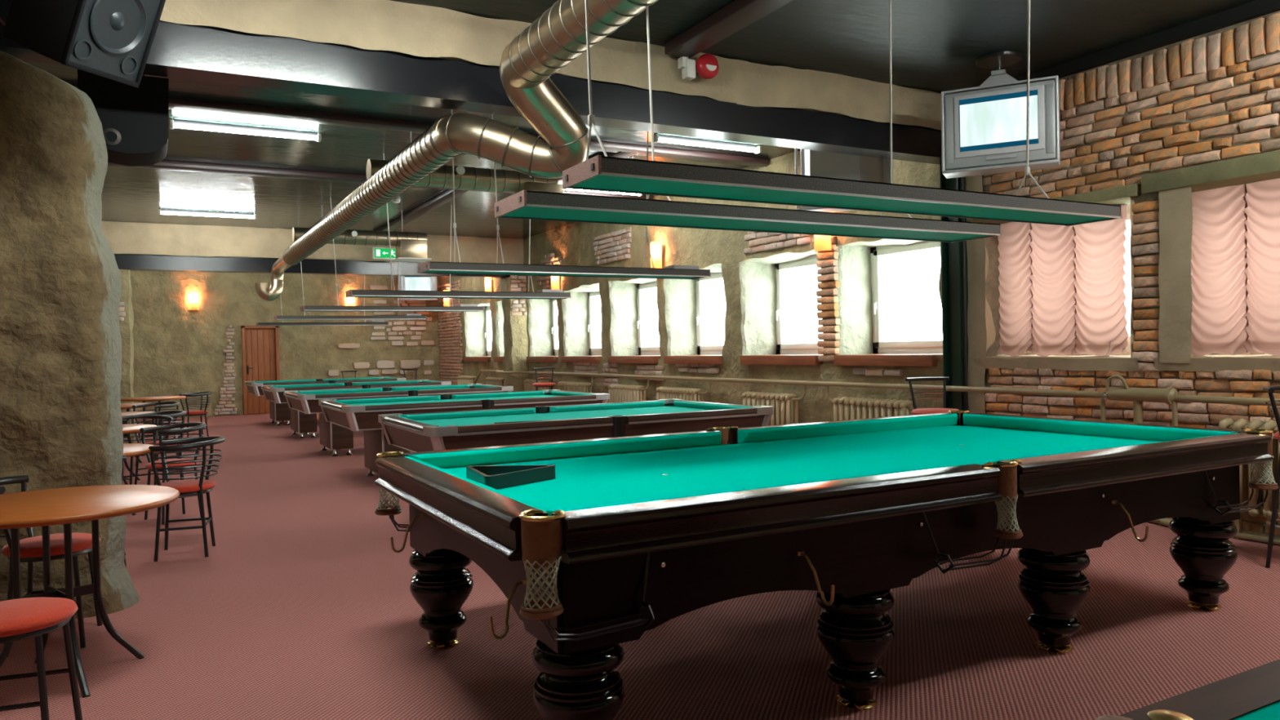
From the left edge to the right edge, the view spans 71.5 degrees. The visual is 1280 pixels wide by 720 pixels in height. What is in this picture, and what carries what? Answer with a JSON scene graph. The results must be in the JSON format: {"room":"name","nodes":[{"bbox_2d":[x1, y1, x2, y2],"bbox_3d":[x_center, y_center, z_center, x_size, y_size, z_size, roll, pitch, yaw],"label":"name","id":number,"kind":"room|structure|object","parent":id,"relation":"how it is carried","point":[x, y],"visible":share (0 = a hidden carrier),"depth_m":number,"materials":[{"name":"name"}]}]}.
{"room":"games hall","nodes":[
{"label":"games hall","id":0,"kind":"room"},
{"bbox_2d":[131,270,440,420],"bbox_3d":[-9.170,-0.576,20.272,10.268,3.727,0.370,-2,1,-29],"label":"wall","id":1,"kind":"structure","parent":0,"point":[176,350],"depth_m":20.21,"materials":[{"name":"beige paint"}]},
{"bbox_2d":[240,324,279,414],"bbox_3d":[-8.700,0.222,20.400,0.780,2.035,0.200,-2,1,-29],"label":"door","id":2,"kind":"structure","parent":1,"relation":"in","point":[268,354],"depth_m":20.36,"materials":[{"name":"orange wood"}]},
{"bbox_2d":[0,413,1279,719],"bbox_3d":[-3.337,1.376,9.332,10.250,0.200,25.170,-2,1,-29],"label":"floor","id":3,"kind":"structure","parent":0,"point":[302,606],"depth_m":4.09,"materials":[{"name":"red carpet"}]},
{"bbox_2d":[0,596,82,719],"bbox_3d":[-2.184,0.946,3.030,0.458,0.781,0.422,-1,1,-19],"label":"stool","id":4,"kind":"object","parent":3,"relation":"on","point":[20,619],"visible":1,"depth_m":3.00,"materials":[{"name":"red fabric"}]},
{"bbox_2d":[0,475,102,657],"bbox_3d":[-2.819,0.944,4.209,0.458,0.781,0.422,-1,1,-21],"label":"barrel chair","id":5,"kind":"object","parent":3,"relation":"on","point":[30,548],"visible":0.49,"depth_m":4.12,"materials":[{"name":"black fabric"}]},
{"bbox_2d":[0,51,138,614],"bbox_3d":[-3.933,-0.115,4.199,2.652,2.964,0.491,-2,1,-29],"label":"rock pillar","id":6,"kind":"structure","parent":3,"relation":"on","point":[61,377],"depth_m":4.53,"materials":[{"name":"beige stone"}]},
{"bbox_2d":[0,484,179,697],"bbox_3d":[-2.429,0.965,3.711,0.920,0.750,0.920,-2,1,-29],"label":"round table","id":7,"kind":"object","parent":3,"relation":"on","point":[46,508],"visible":0.85,"depth_m":3.66,"materials":[{"name":"orange wood"}]},
{"bbox_2d":[117,268,134,443],"bbox_3d":[-8.704,-0.044,13.922,1.356,2.814,0.490,-2,1,-29],"label":"stucco pillar","id":8,"kind":"structure","parent":3,"relation":"on","point":[125,307],"depth_m":14.03,"materials":[{"name":"concrete"}]},
{"bbox_2d":[121,443,153,457],"bbox_3d":[-3.638,0.963,5.740,0.920,0.750,0.920,0,1,44],"label":"round table","id":9,"kind":"object","parent":3,"relation":"on","point":[129,450],"visible":0.05,"depth_m":5.77,"materials":[{"name":"brown wood"}]},
{"bbox_2d":[120,423,156,515],"bbox_3d":[-4.620,0.959,7.562,0.920,0.750,0.920,-1,1,21],"label":"round table","id":10,"kind":"object","parent":3,"relation":"on","point":[133,428],"visible":0.05,"depth_m":7.59,"materials":[{"name":"brown wood"}]},
{"bbox_2d":[120,414,173,484],"bbox_3d":[-4.779,0.927,8.536,0.458,0.782,0.520,-1,1,41],"label":"barrel chair","id":11,"kind":"object","parent":3,"relation":"on","point":[157,417],"visible":0.34,"depth_m":8.62,"materials":[{"name":"black metal"}]},
{"bbox_2d":[120,395,186,442],"bbox_3d":[-7.312,0.939,13.327,0.920,0.750,0.920,-1,1,38],"label":"round table","id":12,"kind":"object","parent":3,"relation":"on","point":[159,398],"visible":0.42,"depth_m":13.16,"materials":[{"name":"brown wood"}]},
{"bbox_2d":[132,401,179,466],"bbox_3d":[-5.984,0.918,11.057,0.520,0.782,0.458,-1,1,21],"label":"barrel chair","id":13,"kind":"object","parent":3,"relation":"on","point":[162,404],"visible":0.36,"depth_m":11.08,"materials":[{"name":"black metal"}]},
{"bbox_2d":[131,410,186,485],"bbox_3d":[-4.912,0.922,9.130,0.520,0.782,0.458,-1,1,31],"label":"barrel chair","id":14,"kind":"object","parent":3,"relation":"on","point":[175,413],"visible":0.32,"depth_m":9.07,"materials":[{"name":"black metal"}]},
{"bbox_2d":[139,422,206,524],"bbox_3d":[-3.834,0.923,7.355,0.520,0.782,0.458,-1,1,41],"label":"barrel chair","id":15,"kind":"object","parent":3,"relation":"on","point":[195,426],"visible":0.52,"depth_m":7.32,"materials":[{"name":"black metal"}]},
{"bbox_2d":[148,435,225,561],"bbox_3d":[-3.064,0.924,6.048,0.458,0.782,0.520,-1,1,-19],"label":"barrel chair","id":16,"kind":"object","parent":3,"relation":"on","point":[200,486],"visible":0.94,"depth_m":5.93,"materials":[{"name":"black metal"}]},
{"bbox_2d":[179,391,212,437],"bbox_3d":[-7.035,0.900,14.113,0.458,0.782,0.520,-2,1,-39],"label":"barrel chair","id":17,"kind":"object","parent":3,"relation":"on","point":[188,413],"visible":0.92,"depth_m":14.04,"materials":[{"name":"black metal"}]},
{"bbox_2d":[244,376,405,426],"bbox_3d":[-6.239,0.807,17.653,2.820,0.836,1.588,-2,1,-29],"label":"pool table","id":18,"kind":"object","parent":3,"relation":"on","point":[278,412],"visible":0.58,"depth_m":16.96,"materials":[{"name":"brown wood"}]},
{"bbox_2d":[323,377,381,381],"bbox_3d":[-5.997,0.403,18.550,1.175,0.046,0.052,-2,1,-29],"label":"cushion","id":19,"kind":"object","parent":18,"relation":"on","point":[367,378],"depth_m":18.53,"materials":[{"name":"teal fabric"}]},
{"bbox_2d":[261,379,451,439],"bbox_3d":[-4.767,0.812,14.968,2.820,0.836,1.588,-2,1,-29],"label":"pool table","id":20,"kind":"object","parent":3,"relation":"on","point":[300,422],"visible":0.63,"depth_m":14.31,"materials":[{"name":"teal fabric"}]},
{"bbox_2d":[272,382,344,387],"bbox_3d":[-5.670,0.441,15.238,1.175,0.046,0.052,-2,1,-29],"label":"cushion","id":21,"kind":"object","parent":20,"relation":"on","point":[333,384],"depth_m":15.23,"materials":[{"name":"teal fabric"}]},
{"bbox_2d":[351,380,418,385],"bbox_3d":[-4.526,0.408,15.865,1.175,0.046,0.052,-2,1,-29],"label":"cushion","id":22,"kind":"object","parent":20,"relation":"on","point":[402,381],"depth_m":15.85,"materials":[{"name":"teal fabric"}]},
{"bbox_2d":[283,383,513,457],"bbox_3d":[-3.354,0.817,12.390,2.820,0.836,1.588,-2,1,-29],"label":"pool table","id":23,"kind":"object","parent":3,"relation":"on","point":[334,437],"visible":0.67,"depth_m":11.77,"materials":[{"name":"teal fabric"}]},
{"bbox_2d":[297,387,382,394],"bbox_3d":[-4.257,0.445,12.661,1.175,0.046,0.052,-2,1,-29],"label":"cushion","id":24,"kind":"object","parent":23,"relation":"on","point":[372,389],"depth_m":12.65,"materials":[{"name":"teal fabric"}]},
{"bbox_2d":[391,384,469,391],"bbox_3d":[-3.113,0.413,13.288,1.175,0.046,0.052,-2,1,-29],"label":"cushion","id":25,"kind":"object","parent":23,"relation":"on","point":[461,386],"depth_m":13.26,"materials":[{"name":"teal fabric"}]},
{"bbox_2d":[318,389,609,475],"bbox_3d":[-1.923,0.822,9.780,2.820,0.836,1.588,-2,1,-29],"label":"pool table","id":26,"kind":"object","parent":3,"relation":"on","point":[356,414],"visible":0.56,"depth_m":9.30,"materials":[{"name":"teal fabric"}]},
{"bbox_2d":[335,395,440,404],"bbox_3d":[-2.826,0.450,10.050,1.175,0.046,0.052,-2,1,-29],"label":"cushion","id":27,"kind":"object","parent":26,"relation":"on","point":[359,401],"depth_m":10.04,"materials":[{"name":"teal fabric"}]},
{"bbox_2d":[451,391,544,399],"bbox_3d":[-1.682,0.418,10.678,1.175,0.046,0.052,-2,1,-29],"label":"cushion","id":28,"kind":"object","parent":26,"relation":"on","point":[525,393],"depth_m":10.65,"materials":[{"name":"teal fabric"}]},
{"bbox_2d":[502,275,529,391],"bbox_3d":[-2.372,-0.229,17.222,0.498,2.798,0.459,-2,1,-29],"label":"stucco column","id":29,"kind":"structure","parent":3,"relation":"on","point":[516,317],"depth_m":17.04,"materials":[{"name":"paint"}]},
{"bbox_2d":[377,399,773,452],"bbox_3d":[-0.510,0.827,7.203,2.820,0.836,1.588,-2,1,-29],"label":"pool table","id":30,"kind":"object","parent":3,"relation":"on","point":[461,429],"visible":0.58,"depth_m":6.77,"materials":[{"name":"brown laminate"}]},
{"bbox_2d":[397,416,441,426],"bbox_3d":[-1.648,0.472,6.578,0.052,0.046,1.246,-2,1,-29],"label":"cushion","id":31,"kind":"object","parent":30,"relation":"on","point":[399,417],"depth_m":6.46,"materials":[{"name":"teal fabric"}]},
{"bbox_2d":[400,408,536,420],"bbox_3d":[-1.413,0.455,7.473,1.175,0.046,0.052,-2,1,-29],"label":"cushion","id":32,"kind":"object","parent":30,"relation":"on","point":[513,411],"depth_m":7.45,"materials":[{"name":"teal fabric"}]},
{"bbox_2d":[549,400,664,412],"bbox_3d":[-0.269,0.423,8.100,1.175,0.046,0.052,-2,1,-29],"label":"cushion","id":33,"kind":"object","parent":30,"relation":"on","point":[649,403],"depth_m":8.07,"materials":[{"name":"teal fabric"}]},
{"bbox_2d":[673,400,751,409],"bbox_3d":[0.612,0.408,7.817,0.052,0.046,1.246,-2,1,-29],"label":"cushion","id":34,"kind":"object","parent":30,"relation":"on","point":[708,406],"depth_m":7.86,"materials":[{"name":"teal fabric"}]},
{"bbox_2d":[557,376,593,392],"bbox_3d":[-1.059,0.701,14.893,0.190,0.905,1.265,-2,1,-29],"label":"radiator","id":35,"kind":"object","parent":3,"relation":"on","point":[584,387],"visible":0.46,"depth_m":14.72,"materials":[{"name":"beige metal"}]},
{"bbox_2d":[608,378,648,403],"bbox_3d":[-0.146,0.705,13.227,0.190,0.905,1.165,-2,1,-29],"label":"radiator","id":36,"kind":"object","parent":3,"relation":"on","point":[618,393],"visible":0.38,"depth_m":13.19,"materials":[{"name":"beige metal"}]},
{"bbox_2d":[655,381,711,401],"bbox_3d":[0.595,0.707,11.876,0.190,0.905,1.286,-2,1,-29],"label":"radiator","id":37,"kind":"object","parent":3,"relation":"on","point":[662,393],"visible":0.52,"depth_m":11.81,"materials":[{"name":"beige metal"}]},
{"bbox_2d":[741,385,805,426],"bbox_3d":[1.541,0.710,10.149,0.190,0.905,1.105,-2,1,-29],"label":"radiator","id":38,"kind":"object","parent":3,"relation":"on","point":[784,406],"visible":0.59,"depth_m":9.99,"materials":[{"name":"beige metal"}]},
{"bbox_2d":[374,409,1278,719],"bbox_3d":[0.928,0.817,4.208,3.900,0.876,2.041,-2,1,-29],"label":"table","id":39,"kind":"object","parent":3,"relation":"on","point":[631,535],"visible":1,"depth_m":3.37,"materials":[{"name":"teal fabric"}]},
{"bbox_2d":[404,456,554,515],"bbox_3d":[-0.661,0.477,3.336,0.051,0.072,1.680,-2,1,-29],"label":"cushion","id":40,"kind":"object","parent":39,"relation":"on","point":[415,460],"depth_m":3.11,"materials":[{"name":"teal fabric"}]},
{"bbox_2d":[466,465,555,489],"bbox_3d":[-0.529,0.478,3.709,0.356,0.056,0.362,-2,1,-29],"label":"triangle","id":41,"kind":"object","parent":39,"relation":"on","point":[496,477],"visible":0.82,"depth_m":3.66,"materials":[{"name":"black plastic"}]},
{"bbox_2d":[408,431,721,468],"bbox_3d":[-0.298,0.454,4.504,1.739,0.072,0.051,-2,1,-29],"label":"cushion","id":42,"kind":"object","parent":39,"relation":"on","point":[461,459],"depth_m":4.46,"materials":[{"name":"teal fabric"}]},
{"bbox_2d":[564,463,973,511],"bbox_3d":[0.518,0.457,3.014,1.739,0.072,0.051,-2,1,-29],"label":"cushion","id":43,"kind":"object","parent":39,"relation":"on","point":[947,467],"depth_m":2.92,"materials":[{"name":"teal fabric"}]},
{"bbox_2d":[737,413,957,443],"bbox_3d":[1.322,0.408,5.392,1.739,0.072,0.051,-2,1,-29],"label":"cushion","id":44,"kind":"object","parent":39,"relation":"on","point":[797,432],"depth_m":5.32,"materials":[{"name":"teal fabric"}]},
{"bbox_2d":[963,413,1237,440],"bbox_3d":[2.501,0.388,5.069,0.051,0.072,1.680,-2,1,-29],"label":"cushion","id":45,"kind":"object","parent":39,"relation":"on","point":[1078,428],"depth_m":5.01,"materials":[{"name":"teal fabric"}]},
{"bbox_2d":[992,432,1237,462],"bbox_3d":[2.139,0.411,3.902,1.739,0.072,0.051,-2,1,-29],"label":"cushion","id":46,"kind":"object","parent":39,"relation":"on","point":[1227,433],"depth_m":3.82,"materials":[{"name":"teal fabric"}]},
{"bbox_2d":[826,386,913,421],"bbox_3d":[2.260,0.713,8.838,0.190,0.905,1.185,-2,1,-29],"label":"radiator","id":47,"kind":"object","parent":3,"relation":"on","point":[845,408],"visible":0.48,"depth_m":8.76,"materials":[{"name":"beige metal"}]},
{"bbox_2d":[905,377,958,414],"bbox_3d":[2.466,0.666,7.403,0.476,1.031,0.488,-1,1,-4],"label":"bar stool","id":48,"kind":"object","parent":3,"relation":"on","point":[921,411],"visible":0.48,"depth_m":7.54,"materials":[{"name":"black metal"}]},
{"bbox_2d":[939,164,968,410],"bbox_3d":[2.813,-0.297,7.922,0.140,2.925,0.269,-2,1,-29],"label":"steel column","id":49,"kind":"structure","parent":3,"relation":"on","point":[953,260],"depth_m":7.93,"materials":[{"name":"green"}]},
{"bbox_2d":[1096,658,1279,719],"bbox_3d":[1.059,0.855,0.235,3.760,0.840,1.992,-2,1,-29],"label":"table","id":50,"kind":"object","parent":3,"relation":"on","point":[1253,694],"visible":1,"depth_m":1.14,"materials":[{"name":"brown wood"}]},
{"bbox_2d":[1232,701,1279,719],"bbox_3d":[1.375,0.460,1.417,1.750,0.071,0.055,-2,1,-29],"label":"cushion","id":51,"kind":"object","parent":50,"relation":"on","point":[1255,710],"depth_m":1.11,"materials":[{"name":"teal fabric"}]},
{"bbox_2d":[1147,517,1279,545],"bbox_3d":[3.972,1.135,5.771,0.095,0.066,4.300,-2,1,-29],"label":"pipe","id":52,"kind":"object","parent":3,"relation":"on","point":[1246,535],"visible":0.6,"depth_m":5.75,"materials":[{"name":"metal"}]},
{"bbox_2d":[1262,385,1279,568],"bbox_3d":[3.840,0.669,5.055,0.476,1.031,0.488,-2,1,-39],"label":"chair","id":53,"kind":"object","parent":3,"relation":"on","point":[1271,522],"visible":1,"depth_m":5.07,"materials":[{"name":"black metal"}]},
{"bbox_2d":[27,0,1256,239],"bbox_3d":[-3.353,-2.341,9.431,10.500,0.250,25.370,-2,1,-29],"label":"ceiling","id":54,"kind":"structure","parent":0,"point":[131,194],"depth_m":7.28,"materials":[{"name":"black paint"}]},
{"bbox_2d":[2,0,165,88],"bbox_3d":[-2.468,-1.766,4.013,0.605,0.982,0.434,-1,1,14],"label":"loudspeaker","id":55,"kind":"object","parent":54,"relation":"hanging from","point":[110,39],"visible":1,"depth_m":3.90,"materials":[{"name":"black plastic"}]},
{"bbox_2d":[77,69,168,166],"bbox_3d":[-3.131,-1.692,5.402,0.465,0.950,0.410,-2,1,-29],"label":"speaker","id":56,"kind":"object","parent":54,"relation":"hanging from","point":[134,120],"visible":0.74,"depth_m":5.26},
{"bbox_2d":[158,208,256,219],"bbox_3d":[-6.387,-2.160,13.156,1.300,0.085,0.120,-2,1,-29],"label":"fluorescent light","id":57,"kind":"object","parent":54,"relation":"attached to","point":[166,211],"visible":1,"depth_m":13.12,"materials":[{"name":"white plastic"}]},
{"bbox_2d":[169,119,321,142],"bbox_3d":[-3.686,-2.152,8.353,1.300,0.085,0.120,-2,1,-29],"label":"fluorescent light","id":58,"kind":"object","parent":54,"relation":"attached to","point":[184,124],"visible":1,"depth_m":8.31,"materials":[{"name":"white plastic"}]},
{"bbox_2d":[256,275,388,326],"bbox_3d":[-6.426,-1.481,18.028,2.520,1.571,0.304,-2,1,-29],"label":"lamp","id":59,"kind":"object","parent":54,"relation":"hanging from","point":[373,322],"visible":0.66,"depth_m":17.93,"materials":[{"name":"black metal"}]},
{"bbox_2d":[274,261,426,319],"bbox_3d":[-5.028,-1.481,15.487,2.520,1.561,0.304,-2,1,-29],"label":"lamp","id":60,"kind":"object","parent":54,"relation":"hanging from","point":[407,316],"visible":0.94,"depth_m":15.42,"materials":[{"name":"black metal"}]},
{"bbox_2d":[292,205,431,262],"bbox_3d":[-4.091,-1.872,13.122,1.930,0.755,0.468,-2,1,-29],"label":"duct","id":61,"kind":"object","parent":54,"relation":"hanging from","point":[410,246],"visible":0.8,"depth_m":13.26,"materials":[{"name":"brown"}]},
{"bbox_2d":[391,239,431,262],"bbox_3d":[-3.471,-1.660,13.489,0.500,0.295,0.420,-2,1,-29],"label":"air duct","id":62,"kind":"object","parent":61,"relation":"attached to","point":[406,250],"depth_m":13.35,"materials":[{"name":"silver metal"}]},
{"bbox_2d":[372,245,395,259],"bbox_3d":[-4.491,-2.023,15.666,0.450,0.505,0.061,-2,1,-29],"label":"exit sign","id":63,"kind":"object","parent":54,"relation":"hanging from","point":[378,253],"visible":0.72,"depth_m":15.63,"materials":[{"name":"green plastic"}]},
{"bbox_2d":[300,197,484,311],"bbox_3d":[-3.498,-1.476,12.654,2.520,1.561,0.304,-2,1,-29],"label":"lamp","id":64,"kind":"object","parent":54,"relation":"hanging from","point":[460,308],"visible":0.96,"depth_m":12.57,"materials":[{"name":"black metal"}]},
{"bbox_2d":[399,275,437,300],"bbox_3d":[-5.297,-1.881,21.231,0.867,0.904,0.531,-1,1,-11],"label":"television","id":65,"kind":"object","parent":54,"relation":"hanging from","point":[406,282],"visible":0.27,"depth_m":21.02,"materials":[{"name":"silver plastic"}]},
{"bbox_2d":[404,276,430,290],"bbox_3d":[-5.255,-1.786,21.020,0.583,0.349,0.004,-1,1,-11],"label":"picture","id":66,"kind":"object","parent":65,"relation":"attached to","point":[411,283],"depth_m":21.02},
{"bbox_2d":[376,189,467,231],"bbox_3d":[-3.476,-2.235,13.657,0.180,0.070,4.900,-2,1,-29],"label":"trim","id":67,"kind":"structure","parent":54,"relation":"attached to","point":[446,196],"depth_m":13.01,"materials":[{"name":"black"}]},
{"bbox_2d":[254,0,658,301],"bbox_3d":[-1.776,-1.450,7.377,0.850,0.975,17.049,-2,1,-31],"label":"ventilation duct","id":68,"kind":"object","parent":54,"relation":"hanging from","point":[556,38],"visible":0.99,"depth_m":5.66,"materials":[{"name":"silver metal"}]},
{"bbox_2d":[345,153,570,299],"bbox_3d":[-2.006,-1.476,10.016,2.520,1.551,0.304,-2,1,-29],"label":"lamp","id":69,"kind":"object","parent":54,"relation":"hanging from","point":[540,294],"visible":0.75,"depth_m":9.86,"materials":[{"name":"black metal"}]},
{"bbox_2d":[349,296,562,298],"bbox_3d":[-1.991,-0.714,10.026,2.484,0.008,0.276,-2,1,-29],"label":"grille","id":70,"kind":"object","parent":69,"relation":"attached to","point":[460,297],"depth_m":10.12,"materials":[{"name":"grey metal"}]},
{"bbox_2d":[366,131,563,193],"bbox_3d":[-1.654,-1.854,8.698,1.950,0.775,0.468,-2,1,-29],"label":"duct","id":71,"kind":"object","parent":54,"relation":"hanging from","point":[473,178],"visible":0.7,"depth_m":8.69,"materials":[{"name":"brown"}]},
{"bbox_2d":[523,181,563,192],"bbox_3d":[-1.025,-1.632,9.071,0.500,0.295,0.420,-2,1,-29],"label":"air duct","id":72,"kind":"object","parent":71,"relation":"attached to","point":[542,186],"depth_m":8.93,"materials":[{"name":"silver metal"}]},
{"bbox_2d":[417,109,710,279],"bbox_3d":[-0.568,-1.474,7.361,2.520,1.545,0.304,-2,1,-29],"label":"lamp","id":73,"kind":"object","parent":54,"relation":"hanging from","point":[673,272],"visible":0.95,"depth_m":7.17,"materials":[{"name":"black metal"}]},
{"bbox_2d":[422,270,701,278],"bbox_3d":[-0.552,-0.715,7.371,2.484,0.008,0.276,-2,1,-29],"label":"grille","id":74,"kind":"object","parent":73,"relation":"attached to","point":[597,273],"depth_m":7.39,"materials":[{"name":"grey metal"}]},
{"bbox_2d":[653,134,761,154],"bbox_3d":[0.707,-2.257,9.301,1.300,0.085,0.120,-2,1,-29],"label":"fluorescent light","id":75,"kind":"object","parent":54,"relation":"attached to","point":[657,138],"visible":0.94,"depth_m":9.26,"materials":[{"name":"white plastic"}]},
{"bbox_2d":[664,0,792,57],"bbox_3d":[1.816,-2.205,3.534,0.210,0.080,6.460,-2,1,-29],"label":"trim","id":76,"kind":"structure","parent":54,"relation":"attached to","point":[738,15],"depth_m":5.81,"materials":[{"name":"black"}]},
{"bbox_2d":[494,0,1001,242],"bbox_3d":[0.689,-1.454,4.526,2.910,1.561,0.364,-2,1,-29],"label":"lamp","id":77,"kind":"object","parent":54,"relation":"hanging from","point":[524,204],"visible":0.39,"depth_m":4.29,"materials":[{"name":"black metal"}]},
{"bbox_2d":[502,206,990,240],"bbox_3d":[0.705,-0.687,4.536,2.874,0.008,0.336,-2,1,-29],"label":"grille","id":78,"kind":"object","parent":77,"relation":"attached to","point":[664,216],"depth_m":4.38,"materials":[{"name":"metal"}]},
{"bbox_2d":[562,0,1122,226],"bbox_3d":[1.047,-1.453,3.873,2.925,1.561,0.304,-2,1,-29],"label":"lamp","id":79,"kind":"object","parent":54,"relation":"hanging from","point":[605,173],"visible":1,"depth_m":3.62,"materials":[{"name":"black metal"}]},
{"bbox_2d":[572,174,1108,224],"bbox_3d":[1.063,-0.686,3.883,2.889,0.008,0.276,-2,1,-29],"label":"grille","id":80,"kind":"object","parent":79,"relation":"attached to","point":[717,187],"depth_m":3.70,"materials":[{"name":"metal"}]},
{"bbox_2d":[795,148,893,212],"bbox_3d":[1.871,-1.862,8.263,0.867,0.894,0.531,-1,1,26],"label":"television","id":81,"kind":"object","parent":54,"relation":"hanging from","point":[813,162],"visible":0.2,"depth_m":8.06,"materials":[{"name":"plastic"}]},
{"bbox_2d":[940,50,1060,178],"bbox_3d":[2.788,-1.883,6.878,0.828,0.855,0.510,-1,1,26],"label":"television","id":82,"kind":"object","parent":54,"relation":"hanging from","point":[984,127],"visible":1,"depth_m":6.71,"materials":[{"name":"silver metal"}]},
{"bbox_2d":[960,94,1038,146],"bbox_3d":[2.698,-1.796,6.694,0.544,0.320,0.004,-1,1,26],"label":"screen","id":83,"kind":"object","parent":82,"relation":"attached to","point":[1000,121],"depth_m":6.69,"materials":[{"name":"white glass"}]},
{"bbox_2d":[437,0,1279,535],"bbox_3d":[1.028,-0.682,11.852,0.650,3.715,25.000,-2,1,-29],"label":"wall","id":84,"kind":"structure","parent":0,"point":[1147,123],"depth_m":7.24,"materials":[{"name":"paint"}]},
{"bbox_2d":[113,253,510,278],"bbox_3d":[-6.206,-1.616,15.195,9.000,0.255,0.220,-2,1,-29],"label":"trim","id":85,"kind":"structure","parent":84,"relation":"attached to","point":[139,262],"depth_m":14.98,"materials":[{"name":"black metal"}]},
{"bbox_2d":[101,221,524,264],"bbox_3d":[-6.207,-1.985,15.170,9.006,0.544,0.261,-2,1,-29],"label":"beam","id":86,"kind":"structure","parent":84,"relation":"attached to","point":[123,237],"depth_m":14.86,"materials":[{"name":"paint"}]},
{"bbox_2d":[107,160,653,199],"bbox_3d":[-3.758,-2.188,10.594,8.900,0.070,0.200,-2,1,-29],"label":"beam","id":87,"kind":"structure","parent":84,"relation":"attached to","point":[163,164],"depth_m":10.26,"materials":[{"name":"black"}]},
{"bbox_2d":[75,86,768,166],"bbox_3d":[-2.460,-2.189,8.226,8.900,0.060,0.200,-2,1,-29],"label":"beam","id":88,"kind":"structure","parent":84,"relation":"attached to","point":[174,103],"depth_m":8.12,"materials":[{"name":"black"}]},
{"bbox_2d":[0,0,945,164],"bbox_3d":[-1.067,-1.780,5.809,9.000,0.260,0.220,-2,1,-29],"label":"beam","id":89,"kind":"structure","parent":84,"relation":"attached to","point":[179,50],"depth_m":5.67,"materials":[{"name":"paint"}]},
{"bbox_2d":[462,306,493,361],"bbox_3d":[-3.403,-0.632,19.897,0.635,1.325,1.830,-2,1,-29],"label":"window","id":90,"kind":"structure","parent":84,"relation":"in","point":[488,357],"depth_m":20.62,"materials":[{"name":"white plastic"}]},
{"bbox_2d":[526,299,559,362],"bbox_3d":[-1.596,-0.625,16.600,0.635,1.325,1.450,-2,1,-29],"label":"window","id":91,"kind":"structure","parent":84,"relation":"in","point":[554,358],"depth_m":17.20,"materials":[{"name":"white plastic"}]},
{"bbox_2d":[160,0,944,129],"bbox_3d":[-1.086,-2.061,5.824,9.005,0.352,0.301,-2,1,-29],"label":"ceiling beam","id":92,"kind":"structure","parent":84,"relation":"attached to","point":[434,32],"depth_m":5.78,"materials":[{"name":"paint"}]},
{"bbox_2d":[695,53,719,79],"bbox_3d":[0.496,-2.126,6.427,0.180,0.179,0.078,-2,1,-29],"label":"bell","id":93,"kind":"object","parent":92,"relation":"attached to","point":[707,65],"visible":1,"depth_m":6.40,"materials":[{"name":"red plastic"}]},
{"bbox_2d":[560,290,600,363],"bbox_3d":[-0.788,-0.623,15.127,0.635,1.325,1.530,-2,1,-29],"label":"window","id":94,"kind":"structure","parent":84,"relation":"in","point":[594,353],"depth_m":15.64,"materials":[{"name":"white plastic"}]},
{"bbox_2d":[607,281,659,363],"bbox_3d":[0.101,-0.620,13.505,0.635,1.325,1.570,-2,1,-29],"label":"window","id":95,"kind":"structure","parent":84,"relation":"in","point":[646,354],"depth_m":13.93,"materials":[{"name":"white plastic"}]},
{"bbox_2d":[650,241,662,268],"bbox_3d":[0.217,-1.462,12.558,0.119,0.400,0.220,-2,1,-29],"label":"wall sconce","id":96,"kind":"object","parent":84,"relation":"attached to","point":[655,246],"visible":0.95,"depth_m":12.48,"materials":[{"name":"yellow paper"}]},
{"bbox_2d":[677,56,695,80],"bbox_3d":[0.342,-2.123,6.384,0.119,0.211,0.085,-2,1,-29],"label":"junction box","id":97,"kind":"object","parent":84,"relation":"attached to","point":[687,66],"visible":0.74,"depth_m":6.35,"materials":[{"name":"white plastic"}]},
{"bbox_2d":[663,271,725,364],"bbox_3d":[0.932,-0.617,11.988,0.635,1.325,1.510,-2,1,-29],"label":"window","id":98,"kind":"structure","parent":84,"relation":"in","point":[708,354],"depth_m":12.37,"materials":[{"name":"white plastic"}]},
{"bbox_2d":[740,257,822,365],"bbox_3d":[1.821,-0.614,10.366,0.635,1.325,1.530,-2,1,-29],"label":"window","id":99,"kind":"structure","parent":84,"relation":"in","point":[787,353],"depth_m":10.71,"materials":[{"name":"white plastic"}]},
{"bbox_2d":[814,235,831,252],"bbox_3d":[1.926,-1.356,9.446,0.119,0.400,0.220,-2,1,-29],"label":"wall sconce","id":100,"kind":"object","parent":84,"relation":"attached to","point":[822,242],"visible":0.38,"depth_m":9.37,"materials":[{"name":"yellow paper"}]},
{"bbox_2d":[473,369,1279,426],"bbox_3d":[0.829,0.505,11.298,0.464,0.814,18.616,-2,1,-29],"label":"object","id":101,"kind":"object","parent":84,"relation":"attached to","point":[1169,395],"visible":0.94,"depth_m":6.86,"materials":[{"name":"beige paint"}]},
{"bbox_2d":[834,240,938,366],"bbox_3d":[2.624,-0.611,8.901,0.635,1.325,1.470,-2,1,-29],"label":"window","id":102,"kind":"structure","parent":84,"relation":"in","point":[923,353],"depth_m":9.18,"materials":[{"name":"white plastic"}]},
{"bbox_2d":[997,203,1128,377],"bbox_3d":[3.356,-0.522,7.354,0.329,1.411,1.255,-2,1,-29],"label":"blind","id":103,"kind":"object","parent":84,"relation":"attached to","point":[1061,288],"visible":0.91,"depth_m":7.33,"materials":[{"name":"pink fabric"}]},
{"bbox_2d":[1189,177,1279,355],"bbox_3d":[4.175,-0.570,5.859,0.328,1.411,1.265,-2,1,-29],"label":"blind","id":104,"kind":"object","parent":84,"relation":"attached to","point":[1235,229],"visible":0.92,"depth_m":6.16,"materials":[{"name":"pink fabric"}]},
{"bbox_2d":[1217,417,1279,539],"bbox_3d":[4.077,0.776,5.526,0.190,0.792,0.870,-2,1,-29],"label":"radiator","id":105,"kind":"object","parent":84,"relation":"attached to","point":[1265,509],"visible":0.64,"depth_m":5.69,"materials":[{"name":"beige metal"}]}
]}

